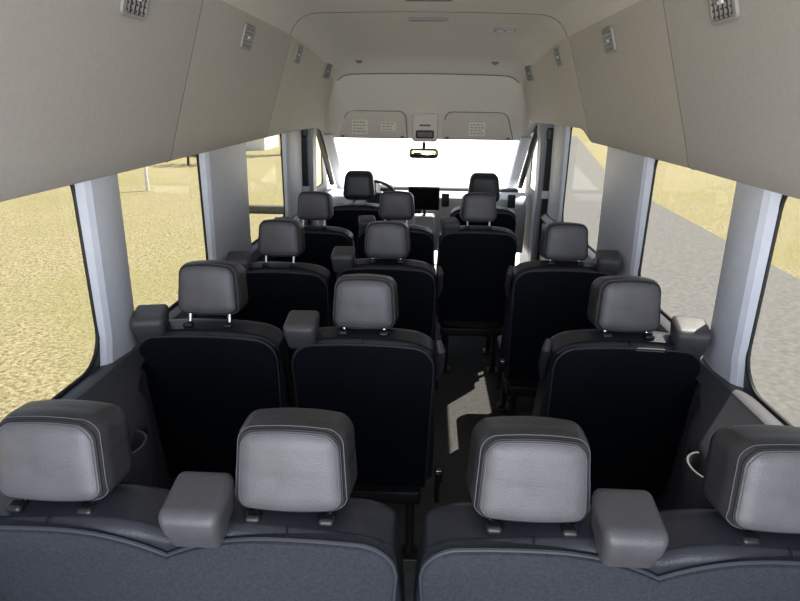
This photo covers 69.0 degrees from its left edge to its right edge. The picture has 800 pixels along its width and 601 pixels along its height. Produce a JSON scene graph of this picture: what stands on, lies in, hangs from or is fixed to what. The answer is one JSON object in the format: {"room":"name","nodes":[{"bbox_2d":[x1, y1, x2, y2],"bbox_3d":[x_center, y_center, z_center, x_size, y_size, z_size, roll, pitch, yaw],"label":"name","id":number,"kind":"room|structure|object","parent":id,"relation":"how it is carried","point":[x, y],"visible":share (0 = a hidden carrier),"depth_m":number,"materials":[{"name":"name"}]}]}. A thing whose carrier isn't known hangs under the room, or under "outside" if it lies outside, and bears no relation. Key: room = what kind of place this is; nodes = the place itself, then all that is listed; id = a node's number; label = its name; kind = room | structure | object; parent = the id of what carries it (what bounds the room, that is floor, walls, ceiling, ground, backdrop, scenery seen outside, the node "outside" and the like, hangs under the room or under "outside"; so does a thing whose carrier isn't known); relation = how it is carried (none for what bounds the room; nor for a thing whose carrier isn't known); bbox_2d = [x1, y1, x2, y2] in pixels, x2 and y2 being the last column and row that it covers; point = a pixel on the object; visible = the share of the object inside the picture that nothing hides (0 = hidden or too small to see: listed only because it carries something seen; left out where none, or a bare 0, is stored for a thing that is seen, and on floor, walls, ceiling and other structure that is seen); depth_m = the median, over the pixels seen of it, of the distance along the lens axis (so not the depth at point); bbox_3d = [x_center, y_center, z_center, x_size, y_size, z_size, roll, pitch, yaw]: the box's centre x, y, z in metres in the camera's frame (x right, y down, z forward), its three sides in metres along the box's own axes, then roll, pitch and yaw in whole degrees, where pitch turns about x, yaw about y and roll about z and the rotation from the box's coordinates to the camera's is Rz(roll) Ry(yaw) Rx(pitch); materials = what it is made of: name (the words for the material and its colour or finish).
{"room":"vehicle interior","nodes":[
{"label":"vehicle interior","id":0,"kind":"room"},
{"bbox_2d":[59,133,326,398],"bbox_3d":[-0.861,-0.130,3.066,0.008,1.700,5.700,2,19,2],"label":"wall","id":1,"kind":"structure","parent":0,"point":[323,188],"depth_m":5.42,"materials":[{"name":"grey plastic"}]},
{"bbox_2d":[50,184,99,399],"bbox_3d":[-0.948,0.072,1.185,0.015,0.660,1.143,2,19,2],"label":"window","id":2,"kind":"structure","parent":1,"relation":"in","point":[65,390],"depth_m":1.70,"materials":[{"name":"black rubber"}]},
{"bbox_2d":[0,0,201,201],"bbox_3d":[-0.822,-0.414,1.013,0.249,0.574,2.100,2,19,2],"label":"trim","id":3,"kind":"structure","parent":1,"relation":"attached to","point":[89,90],"depth_m":1.45,"materials":[{"name":"beige plastic"}]},
{"bbox_2d":[74,174,137,365],"bbox_3d":[-0.885,-0.143,1.786,0.051,0.695,0.245,2,19,2],"label":"trim","id":4,"kind":"structure","parent":1,"relation":"attached to","point":[98,200],"depth_m":1.75,"materials":[{"name":"grey plastic"}]},
{"bbox_2d":[119,0,150,20],"bbox_3d":[-0.689,-0.792,1.523,0.040,0.100,0.139,2,19,2],"label":"air vent","id":5,"kind":"object","parent":1,"relation":"attached to","point":[135,9],"visible":1,"depth_m":1.53,"materials":[{"name":"grey plastic"}]},
{"bbox_2d":[119,426,151,485],"bbox_3d":[-0.737,0.469,1.654,0.061,0.163,0.191,2,19,2],"label":"cup holder","id":6,"kind":"object","parent":1,"relation":"attached to","point":[140,473],"visible":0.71,"depth_m":1.61,"materials":[{"name":"grey plastic"}]},
{"bbox_2d":[140,426,147,435],"bbox_3d":[-0.756,0.390,1.719,0.012,0.030,0.020,2,19,2],"label":"switch","id":7,"kind":"object","parent":6,"relation":"attached to","point":[144,428],"depth_m":1.72,"materials":[{"name":"black plastic"}]},
{"bbox_2d":[0,214,307,600],"bbox_3d":[-0.799,0.393,2.689,0.172,0.948,4.640,2,19,2],"label":"trim","id":8,"kind":"structure","parent":1,"relation":"attached to","point":[123,383],"depth_m":1.80,"materials":[{"name":"grey plastic"}]},
{"bbox_2d":[169,154,208,310],"bbox_3d":[-0.894,-0.281,2.231,0.015,0.660,0.783,2,19,2],"label":"window","id":9,"kind":"structure","parent":1,"relation":"in","point":[172,306],"depth_m":2.56,"materials":[{"name":"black glass"}]},
{"bbox_2d":[199,142,251,260],"bbox_3d":[-0.830,-0.500,2.844,0.051,0.695,0.630,2,19,2],"label":"trim","id":10,"kind":"structure","parent":1,"relation":"attached to","point":[223,171],"depth_m":2.73,"materials":[{"name":"grey plastic"}]},
{"bbox_2d":[166,0,290,162],"bbox_3d":[-0.739,-0.964,2.610,0.249,0.552,1.268,2,19,2],"label":"trim","id":11,"kind":"structure","parent":1,"relation":"attached to","point":[230,93],"depth_m":2.39,"materials":[{"name":"beige plastic"}]},
{"bbox_2d":[240,23,255,50],"bbox_3d":[-0.639,-1.108,2.449,0.040,0.100,0.139,2,19,2],"label":"air vent","id":12,"kind":"object","parent":1,"relation":"attached to","point":[249,30],"visible":1,"depth_m":2.44,"materials":[{"name":"grey plastic"}]},
{"bbox_2d":[252,134,284,244],"bbox_3d":[-0.825,-0.725,3.547,0.015,0.660,0.955,2,19,2],"label":"window","id":13,"kind":"structure","parent":1,"relation":"in","point":[256,240],"depth_m":3.96,"materials":[{"name":"clear glass"}]},
{"bbox_2d":[282,130,302,217],"bbox_3d":[-0.760,-0.954,4.188,0.051,0.695,0.520,2,19,2],"label":"trim","id":14,"kind":"structure","parent":1,"relation":"attached to","point":[291,141],"depth_m":4.06,"materials":[{"name":"grey plastic"}]},
{"bbox_2d":[263,36,332,138],"bbox_3d":[-0.662,-1.394,3.866,0.270,0.533,1.378,2,19,2],"label":"trim","id":15,"kind":"structure","parent":1,"relation":"attached to","point":[303,96],"depth_m":3.76,"materials":[{"name":"beige plastic"}]},
{"bbox_2d":[293,44,303,63],"bbox_3d":[-0.589,-1.427,3.374,0.040,0.100,0.139,2,19,2],"label":"air vent","id":16,"kind":"object","parent":1,"relation":"attached to","point":[299,49],"visible":1,"depth_m":3.36,"materials":[{"name":"grey plastic"}]},
{"bbox_2d":[301,129,309,224],"bbox_3d":[-0.729,-0.693,4.543,0.090,1.305,0.060,2,19,2],"label":"belt","id":17,"kind":"object","parent":1,"relation":"attached to","point":[304,133],"visible":0.2,"depth_m":4.42,"materials":[{"name":"black fabric"}]},
{"bbox_2d":[302,128,318,225],"bbox_3d":[-0.704,-0.661,4.706,0.134,1.660,0.220,2,19,2],"label":"trim","id":18,"kind":"structure","parent":1,"relation":"attached to","point":[311,138],"depth_m":4.49,"materials":[{"name":"grey plastic"}]},
{"bbox_2d":[317,154,322,187],"bbox_3d":[-0.745,-1.265,5.085,0.015,0.600,0.680,2,19,2],"label":"window","id":19,"kind":"structure","parent":1,"relation":"in","point":[321,154],"depth_m":5.43,"materials":[{"name":"clear glass"}]},
{"bbox_2d":[316,128,334,184],"bbox_3d":[-0.668,-1.277,5.153,0.055,0.624,0.928,1,19,1],"label":"trim","id":20,"kind":"structure","parent":1,"relation":"attached to","point":[319,135],"depth_m":5.16,"materials":[{"name":"grey plastic"}]},
{"bbox_2d":[323,63,331,78],"bbox_3d":[-0.516,-1.634,4.145,0.040,0.100,0.139,4,19,9],"label":"air vent","id":21,"kind":"object","parent":1,"relation":"attached to","point":[328,67],"visible":1,"depth_m":4.14,"materials":[{"name":"grey plastic"}]},
{"bbox_2d":[322,132,343,188],"bbox_3d":[-0.597,-1.269,5.401,0.094,0.630,1.166,1,19,0],"label":"trim","id":22,"kind":"structure","parent":1,"relation":"attached to","point":[329,140],"depth_m":5.22,"materials":[{"name":"grey plastic"}]},
{"bbox_2d":[0,127,799,421],"bbox_3d":[2.408,-13.654,48.101,240.000,0.001,220.000,2,19,2],"label":"lawn","id":23,"kind":"structure","parent":0,"point":[47,331],"depth_m":10.48,"materials":[{"name":"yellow plant"}]},
{"bbox_2d":[143,167,149,190],"bbox_3d":[-7.173,-3.744,16.376,0.092,1.300,0.092,9,20,24],"label":"marker post","id":24,"kind":"object","parent":23,"relation":"on","point":[144,168],"visible":0.65,"depth_m":16.45,"materials":[{"name":"white paint"}]},
{"bbox_2d":[187,155,195,164],"bbox_3d":[-8.536,-5.932,23.176,1.877,1.064,1.896,2,19,2],"label":"shrub","id":25,"kind":"object","parent":23,"relation":"on","point":[194,156],"visible":0.02,"depth_m":23.21,"materials":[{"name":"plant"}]},
{"bbox_2d":[246,135,278,149],"bbox_3d":[-8.994,-10.132,31.920,4.400,3.400,3.600,2,19,2],"label":"garden shed","id":26,"kind":"object","parent":23,"relation":"on","point":[270,142],"visible":0.05,"depth_m":30.98,"materials":[{"name":"white paint"}]},
{"bbox_2d":[249,205,283,213],"bbox_3d":[-3.345,-2.122,13.512,1.500,0.180,0.200,2,19,2],"label":"window rail","id":27,"kind":"object","parent":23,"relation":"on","point":[269,209],"visible":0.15,"depth_m":13.40,"materials":[{"name":"grey metal"}]},
{"bbox_2d":[295,317,535,600],"bbox_3d":[0.101,0.691,3.424,1.980,0.060,5.950,2,19,2],"label":"floor","id":28,"kind":"structure","parent":0,"point":[466,395],"depth_m":3.40,"materials":[{"name":"plastic"}]},
{"bbox_2d":[0,399,404,600],"bbox_3d":[-0.424,0.702,1.453,0.880,1.169,0.661,2,19,2],"label":"bench","id":29,"kind":"object","parent":28,"relation":"on","point":[290,528],"visible":1,"depth_m":1.08,"materials":[{"name":"black leather"}]},
{"bbox_2d":[130,260,295,488],"bbox_3d":[-0.627,0.387,2.290,0.494,1.224,0.645,2,19,2],"label":"passenger seat","id":30,"kind":"object","parent":28,"relation":"on","point":[205,377],"visible":0.84,"depth_m":1.94,"materials":[{"name":"black leather"}]},
{"bbox_2d":[227,219,335,395],"bbox_3d":[-0.567,0.136,3.121,0.494,1.230,0.645,2,19,2],"label":"passenger seat","id":31,"kind":"object","parent":28,"relation":"on","point":[275,289],"visible":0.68,"depth_m":2.75,"materials":[{"name":"black leather"}]},
{"bbox_2d":[274,191,355,292],"bbox_3d":[-0.522,-0.144,3.917,0.494,1.234,0.645,2,19,2],"label":"passenger seat","id":32,"kind":"object","parent":28,"relation":"on","point":[320,241],"visible":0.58,"depth_m":3.53,"materials":[{"name":"black leather"}]},
{"bbox_2d":[326,170,391,258],"bbox_3d":[-0.300,-0.421,4.688,0.502,1.267,0.628,2,19,2],"label":"seat","id":33,"kind":"object","parent":28,"relation":"on","point":[358,184],"visible":0.36,"depth_m":4.29,"materials":[{"name":"black leather"}]},
{"bbox_2d":[283,274,445,560],"bbox_3d":[-0.101,0.423,2.278,0.529,1.202,0.639,2,19,2],"label":"passenger seat","id":34,"kind":"object","parent":28,"relation":"on","point":[380,376],"visible":0.83,"depth_m":1.93,"materials":[{"name":"black leather"}]},
{"bbox_2d":[352,485,420,491],"bbox_3d":[-0.111,0.609,2.425,0.450,0.133,0.480,2,19,2],"label":"seat cushion","id":35,"kind":"object","parent":34,"relation":"on","point":[357,488],"depth_m":2.21,"materials":[{"name":"black fabric"}]},
{"bbox_2d":[331,221,443,389],"bbox_3d":[-0.046,0.134,3.097,0.529,1.202,0.639,2,19,2],"label":"passenger seat","id":36,"kind":"object","parent":28,"relation":"on","point":[386,243],"visible":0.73,"depth_m":2.71,"materials":[{"name":"black leather"}]},
{"bbox_2d":[357,191,433,266],"bbox_3d":[-0.019,-0.146,3.890,0.488,1.224,0.645,2,19,2],"label":"passenger seat","id":37,"kind":"object","parent":28,"relation":"on","point":[393,205],"visible":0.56,"depth_m":3.50,"materials":[{"name":"black leather"}]},
{"bbox_2d":[326,184,526,252],"bbox_3d":[0.237,-0.800,5.640,1.860,0.670,0.850,2,19,2],"label":"dashboard","id":38,"kind":"object","parent":28,"relation":"on","point":[450,197],"visible":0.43,"depth_m":5.33,"materials":[{"name":"grey plastic"}]},
{"bbox_2d":[354,179,395,203],"bbox_3d":[-0.216,-0.877,5.052,0.337,0.365,0.315,18,25,41],"label":"steering wheel","id":39,"kind":"object","parent":38,"relation":"attached to","point":[376,199],"visible":0.23,"depth_m":5.03,"materials":[{"name":"grey"}]},
{"bbox_2d":[380,184,393,191],"bbox_3d":[-0.229,-1.011,5.356,0.340,0.100,0.180,2,19,2],"label":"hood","id":40,"kind":"object","parent":38,"relation":"attached to","point":[383,188],"depth_m":5.26,"materials":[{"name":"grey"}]},
{"bbox_2d":[408,186,439,213],"bbox_3d":[0.209,-0.880,5.102,0.276,0.235,0.060,2,19,2],"label":"screen","id":41,"kind":"object","parent":38,"relation":"on","point":[425,198],"visible":0.8,"depth_m":5.08,"materials":[{"name":"black plastic"}]},
{"bbox_2d":[441,193,448,206],"bbox_3d":[0.410,-0.909,5.267,0.070,0.120,0.024,2,19,2],"label":"outlet","id":42,"kind":"object","parent":38,"relation":"attached to","point":[445,196],"depth_m":5.26,"materials":[{"name":"black plastic"}]},
{"bbox_2d":[507,195,515,207],"bbox_3d":[1.004,-0.893,5.242,0.070,0.120,0.024,2,19,2],"label":"outlet","id":43,"kind":"object","parent":38,"relation":"attached to","point":[511,198],"depth_m":5.23,"materials":[{"name":"black plastic"}]},
{"bbox_2d":[436,192,516,374],"bbox_3d":[0.479,-0.132,3.869,0.488,1.224,0.645,2,19,2],"label":"passenger seat","id":44,"kind":"object","parent":28,"relation":"on","point":[474,261],"visible":0.98,"depth_m":3.58,"materials":[{"name":"black leather"}]},
{"bbox_2d":[437,317,502,328],"bbox_3d":[0.480,0.065,4.023,0.450,0.133,0.480,2,19,2],"label":"seat cushion","id":45,"kind":"object","parent":44,"relation":"on","point":[443,324],"depth_m":3.81,"materials":[{"name":"black fabric"}]},
{"bbox_2d":[450,172,515,233],"bbox_3d":[0.621,-0.395,4.649,0.502,1.267,0.628,2,19,2],"label":"seat","id":46,"kind":"object","parent":28,"relation":"on","point":[478,182],"visible":0.3,"depth_m":4.25,"materials":[{"name":"black leather"}]},
{"bbox_2d":[495,222,621,415],"bbox_3d":[0.758,0.145,3.058,0.530,1.202,0.649,2,19,2],"label":"passenger seat","id":47,"kind":"object","parent":28,"relation":"on","point":[545,299],"visible":0.82,"depth_m":2.72,"materials":[{"name":"black leather"}]},
{"bbox_2d":[495,335,538,387],"bbox_3d":[0.771,0.332,3.205,0.450,0.133,0.480,2,19,2],"label":"seat cushion","id":48,"kind":"object","parent":47,"relation":"on","point":[509,383],"depth_m":3.01,"materials":[{"name":"black fabric"}]},
{"bbox_2d":[413,416,799,600],"bbox_3d":[0.473,0.727,1.414,0.880,1.169,0.661,2,19,2],"label":"bench","id":49,"kind":"object","parent":28,"relation":"on","point":[530,529],"visible":1,"depth_m":1.04,"materials":[{"name":"black leather"}]},
{"bbox_2d":[519,275,711,503],"bbox_3d":[0.724,0.430,2.237,0.530,1.202,0.649,2,19,2],"label":"passenger seat","id":50,"kind":"object","parent":28,"relation":"on","point":[629,385],"visible":0.79,"depth_m":1.89,"materials":[{"name":"black leather"}]},
{"bbox_2d":[327,138,534,264],"bbox_3d":[1.392,-10.349,38.174,21.000,0.001,61.000,2,19,2],"label":"concrete apron","id":51,"kind":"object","parent":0,"point":[389,161],"visible":0.29,"depth_m":25.88,"materials":[{"name":"white concrete"}]},
{"bbox_2d":[222,0,640,88],"bbox_3d":[0.095,-1.026,2.163,1.470,0.353,4.758,2,19,2],"label":"ceiling","id":52,"kind":"structure","parent":0,"point":[380,34],"depth_m":3.43,"materials":[{"name":"grey fabric"}]},
{"bbox_2d":[337,73,518,82],"bbox_3d":[0.211,-1.700,4.442,1.392,0.063,0.007,2,19,2],"label":"trim","id":53,"kind":"structure","parent":52,"relation":"attached to","point":[358,73],"depth_m":4.43,"materials":[{"name":"grey plastic"}]},
{"bbox_2d":[408,18,447,20],"bbox_3d":[0.155,-1.553,3.219,0.220,0.014,0.036,2,19,2],"label":"ceiling vent","id":54,"kind":"object","parent":52,"relation":"in","point":[409,19],"visible":1,"depth_m":3.20,"materials":[{"name":"grey plastic"}]},
{"bbox_2d":[405,0,452,1],"bbox_3d":[0.130,-1.361,2.630,0.220,0.014,0.058,2,19,2],"label":"ceiling vent","id":55,"kind":"object","parent":52,"relation":"in","point":[405,0],"visible":1,"depth_m":2.62,"materials":[{"name":"grey plastic"}]},
{"bbox_2d":[493,28,516,32],"bbox_3d":[0.630,-1.624,3.498,0.130,0.020,0.090,2,19,2],"label":"recessed light","id":56,"kind":"object","parent":52,"relation":"in","point":[499,30],"visible":1,"depth_m":3.46,"materials":[{"name":"grey plastic"}]},
{"bbox_2d":[434,136,799,426],"bbox_3d":[5.929,-1.069,10.954,14.100,0.001,82.000,2,19,2],"label":"road","id":57,"kind":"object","parent":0,"point":[683,257],"visible":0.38,"depth_m":8.72,"materials":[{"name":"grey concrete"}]},
{"bbox_2d":[519,121,782,423],"bbox_3d":[1.074,-0.075,2.983,0.008,1.700,5.700,2,19,2],"label":"wall","id":58,"kind":"structure","parent":0,"point":[523,257],"depth_m":5.41,"materials":[{"name":"grey plastic"}]},
{"bbox_2d":[412,113,437,141],"bbox_3d":[0.203,-1.403,4.719,0.212,0.224,0.103,2,19,2],"label":"console","id":59,"kind":"object","parent":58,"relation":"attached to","point":[424,125],"visible":1,"depth_m":4.68,"materials":[{"name":"beige plastic"}]},
{"bbox_2d":[418,132,423,136],"bbox_3d":[0.167,-1.337,4.692,0.048,0.040,0.008,2,19,2],"label":"lamp","id":60,"kind":"object","parent":59,"relation":"attached to","point":[420,134],"depth_m":4.69,"materials":[{"name":"grey plastic"}]},
{"bbox_2d":[409,142,437,158],"bbox_3d":[0.196,-1.237,4.794,0.240,0.128,0.065,2,19,2],"label":"mirror","id":61,"kind":"object","parent":59,"relation":"hanging from","point":[423,152],"visible":1,"depth_m":4.77,"materials":[{"name":"black plastic"}]},
{"bbox_2d":[411,150,436,157],"bbox_3d":[0.194,-1.205,4.774,0.212,0.062,0.006,2,19,2],"label":"mirror glass","id":62,"kind":"object","parent":61,"relation":"attached to","point":[414,153],"depth_m":4.77,"materials":[{"name":"silver"}]},
{"bbox_2d":[426,132,431,136],"bbox_3d":[0.233,-1.335,4.690,0.048,0.040,0.008,2,19,2],"label":"lamp","id":63,"kind":"object","parent":59,"relation":"attached to","point":[428,134],"depth_m":4.69,"materials":[{"name":"grey plastic"}]},
{"bbox_2d":[318,73,536,140],"bbox_3d":[0.215,-1.533,4.625,1.926,0.497,0.245,2,19,2],"label":"trim","id":64,"kind":"structure","parent":58,"relation":"attached to","point":[440,94],"depth_m":4.57,"materials":[{"name":"beige plastic"}]},
{"bbox_2d":[339,110,407,138],"bbox_3d":[-0.219,-1.430,4.727,0.566,0.218,0.036,2,19,2],"label":"sun visor","id":65,"kind":"object","parent":64,"relation":"attached to","point":[357,123],"visible":1,"depth_m":4.72,"materials":[{"name":"plastic"}]},
{"bbox_2d":[353,121,365,131],"bbox_3d":[-0.329,-1.412,4.729,0.101,0.082,0.001,2,19,2],"label":"print","id":66,"kind":"object","parent":65,"relation":"attached to","point":[358,126],"depth_m":4.73,"materials":[{"name":"beige"}]},
{"bbox_2d":[442,112,512,140],"bbox_3d":[0.630,-1.406,4.690,0.572,0.218,0.036,2,19,2],"label":"sun visor","id":67,"kind":"object","parent":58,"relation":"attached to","point":[457,125],"visible":1,"depth_m":4.68,"materials":[{"name":"plastic"}]},
{"bbox_2d":[470,124,483,133],"bbox_3d":[0.622,-1.381,4.690,0.110,0.076,0.001,2,19,2],"label":"print","id":68,"kind":"object","parent":67,"relation":"attached to","point":[474,128],"depth_m":4.69,"materials":[{"name":"beige"}]},
{"bbox_2d":[507,135,531,187],"bbox_3d":[1.073,-1.223,5.330,0.094,0.630,1.166,2,19,5],"label":"trim","id":69,"kind":"structure","parent":58,"relation":"attached to","point":[524,143],"depth_m":5.12,"materials":[{"name":"grey plastic"}]},
{"bbox_2d":[518,125,537,188],"bbox_3d":[1.123,-1.227,5.077,0.055,0.624,0.928,2,19,4],"label":"trim","id":70,"kind":"structure","parent":58,"relation":"attached to","point":[534,140],"depth_m":5.05,"materials":[{"name":"black plastic"}]},
{"bbox_2d":[525,65,533,80],"bbox_3d":[0.907,-1.595,4.085,0.040,0.100,0.139,-1,19,-4],"label":"air vent","id":71,"kind":"object","parent":58,"relation":"attached to","point":[529,74],"visible":1,"depth_m":4.07,"materials":[{"name":"grey plastic"}]},
{"bbox_2d":[530,156,534,191],"bbox_3d":[1.193,-1.211,5.003,0.015,0.600,0.680,2,19,2],"label":"window","id":72,"kind":"structure","parent":58,"relation":"in","point":[532,156],"depth_m":5.33,"materials":[{"name":"clear glass"}]},
{"bbox_2d":[528,123,553,260],"bbox_3d":[1.087,-0.611,4.630,0.134,1.660,0.220,2,19,2],"label":"trim","id":73,"kind":"structure","parent":58,"relation":"attached to","point":[542,128],"depth_m":4.48,"materials":[{"name":"grey plastic"}]},
{"bbox_2d":[536,128,553,259],"bbox_3d":[1.099,-0.642,4.465,0.090,1.305,0.060,2,19,2],"label":"belt","id":74,"kind":"object","parent":58,"relation":"attached to","point":[549,137],"visible":0.45,"depth_m":4.37,"materials":[{"name":"black fabric"}]},
{"bbox_2d":[523,37,592,142],"bbox_3d":[1.013,-1.339,3.756,0.270,0.527,1.456,2,19,2],"label":"trim","id":75,"kind":"structure","parent":58,"relation":"attached to","point":[554,97],"depth_m":3.62,"materials":[{"name":"beige plastic"}]},
{"bbox_2d":[554,47,562,66],"bbox_3d":[0.901,-1.386,3.311,0.040,0.100,0.139,2,19,2],"label":"air vent","id":76,"kind":"object","parent":58,"relation":"attached to","point":[559,61],"visible":1,"depth_m":3.30,"materials":[{"name":"grey plastic"}]},
{"bbox_2d":[547,125,570,221],"bbox_3d":[1.117,-0.916,4.150,0.051,0.695,0.430,2,19,2],"label":"trim","id":77,"kind":"structure","parent":58,"relation":"attached to","point":[561,134],"depth_m":4.05,"materials":[{"name":"grey plastic"}]},
{"bbox_2d":[562,127,595,253],"bbox_3d":[1.115,-0.713,3.497,0.015,0.720,1.045,2,19,2],"label":"window","id":78,"kind":"structure","parent":58,"relation":"in","point":[589,246],"depth_m":3.95,"materials":[{"name":"black rubber"}]},
{"bbox_2d":[601,25,616,54],"bbox_3d":[0.855,-1.066,2.385,0.040,0.100,0.139,2,19,2],"label":"air vent","id":79,"kind":"object","parent":58,"relation":"attached to","point":[608,38],"visible":1,"depth_m":2.37,"materials":[{"name":"grey plastic"}]},
{"bbox_2d":[595,147,654,275],"bbox_3d":[1.045,-0.448,2.764,0.051,0.695,0.630,2,19,2],"label":"trim","id":80,"kind":"structure","parent":58,"relation":"attached to","point":[628,176],"depth_m":2.63,"materials":[{"name":"grey plastic"}]},
{"bbox_2d":[569,0,693,169],"bbox_3d":[0.957,-0.900,2.468,0.249,0.539,1.253,2,19,2],"label":"trim","id":81,"kind":"structure","parent":58,"relation":"attached to","point":[629,95],"depth_m":2.25,"materials":[{"name":"beige plastic"}]},
{"bbox_2d":[638,159,670,321],"bbox_3d":[1.044,-0.227,2.148,0.015,0.660,0.783,2,19,2],"label":"window","id":82,"kind":"structure","parent":58,"relation":"in","point":[665,314],"depth_m":2.48,"materials":[{"name":"black rubber"}]},
{"bbox_2d":[539,212,784,510],"bbox_3d":[0.951,0.442,2.615,0.172,0.948,4.640,2,19,2],"label":"trim","id":83,"kind":"structure","parent":58,"relation":"attached to","point":[716,403],"depth_m":1.71,"materials":[{"name":"grey plastic"}]},
{"bbox_2d":[679,447,714,508],"bbox_3d":[0.796,0.512,1.589,0.061,0.163,0.191,2,19,2],"label":"cup holder","id":84,"kind":"object","parent":58,"relation":"attached to","point":[692,495],"visible":0.65,"depth_m":1.54,"materials":[{"name":"grey plastic"}]},
{"bbox_2d":[687,447,694,454],"bbox_3d":[0.826,0.434,1.652,0.012,0.030,0.020,2,19,2],"label":"switch","id":85,"kind":"object","parent":84,"relation":"attached to","point":[690,449],"depth_m":1.65,"materials":[{"name":"black plastic"}]},
{"bbox_2d":[708,0,739,25],"bbox_3d":[0.808,-0.750,1.459,0.040,0.100,0.139,2,19,2],"label":"air vent","id":86,"kind":"object","parent":58,"relation":"attached to","point":[720,11],"visible":1,"depth_m":1.46,"materials":[{"name":"grey plastic"}]},
{"bbox_2d":[663,0,799,198],"bbox_3d":[0.875,-0.358,0.910,0.249,0.570,2.037,2,19,2],"label":"trim","id":87,"kind":"structure","parent":58,"relation":"attached to","point":[738,81],"depth_m":1.50,"materials":[{"name":"beige plastic"}]},
{"bbox_2d":[703,182,781,386],"bbox_3d":[0.990,-0.091,1.706,0.051,0.695,0.245,2,19,2],"label":"trim","id":88,"kind":"structure","parent":58,"relation":"attached to","point":[754,212],"depth_m":1.67,"materials":[{"name":"grey plastic"}]},
{"bbox_2d":[745,195,792,425],"bbox_3d":[0.989,0.126,1.102,0.015,0.660,1.143,2,19,2],"label":"window","id":89,"kind":"structure","parent":58,"relation":"in","point":[758,397],"depth_m":1.61,"materials":[{"name":"black rubber"}]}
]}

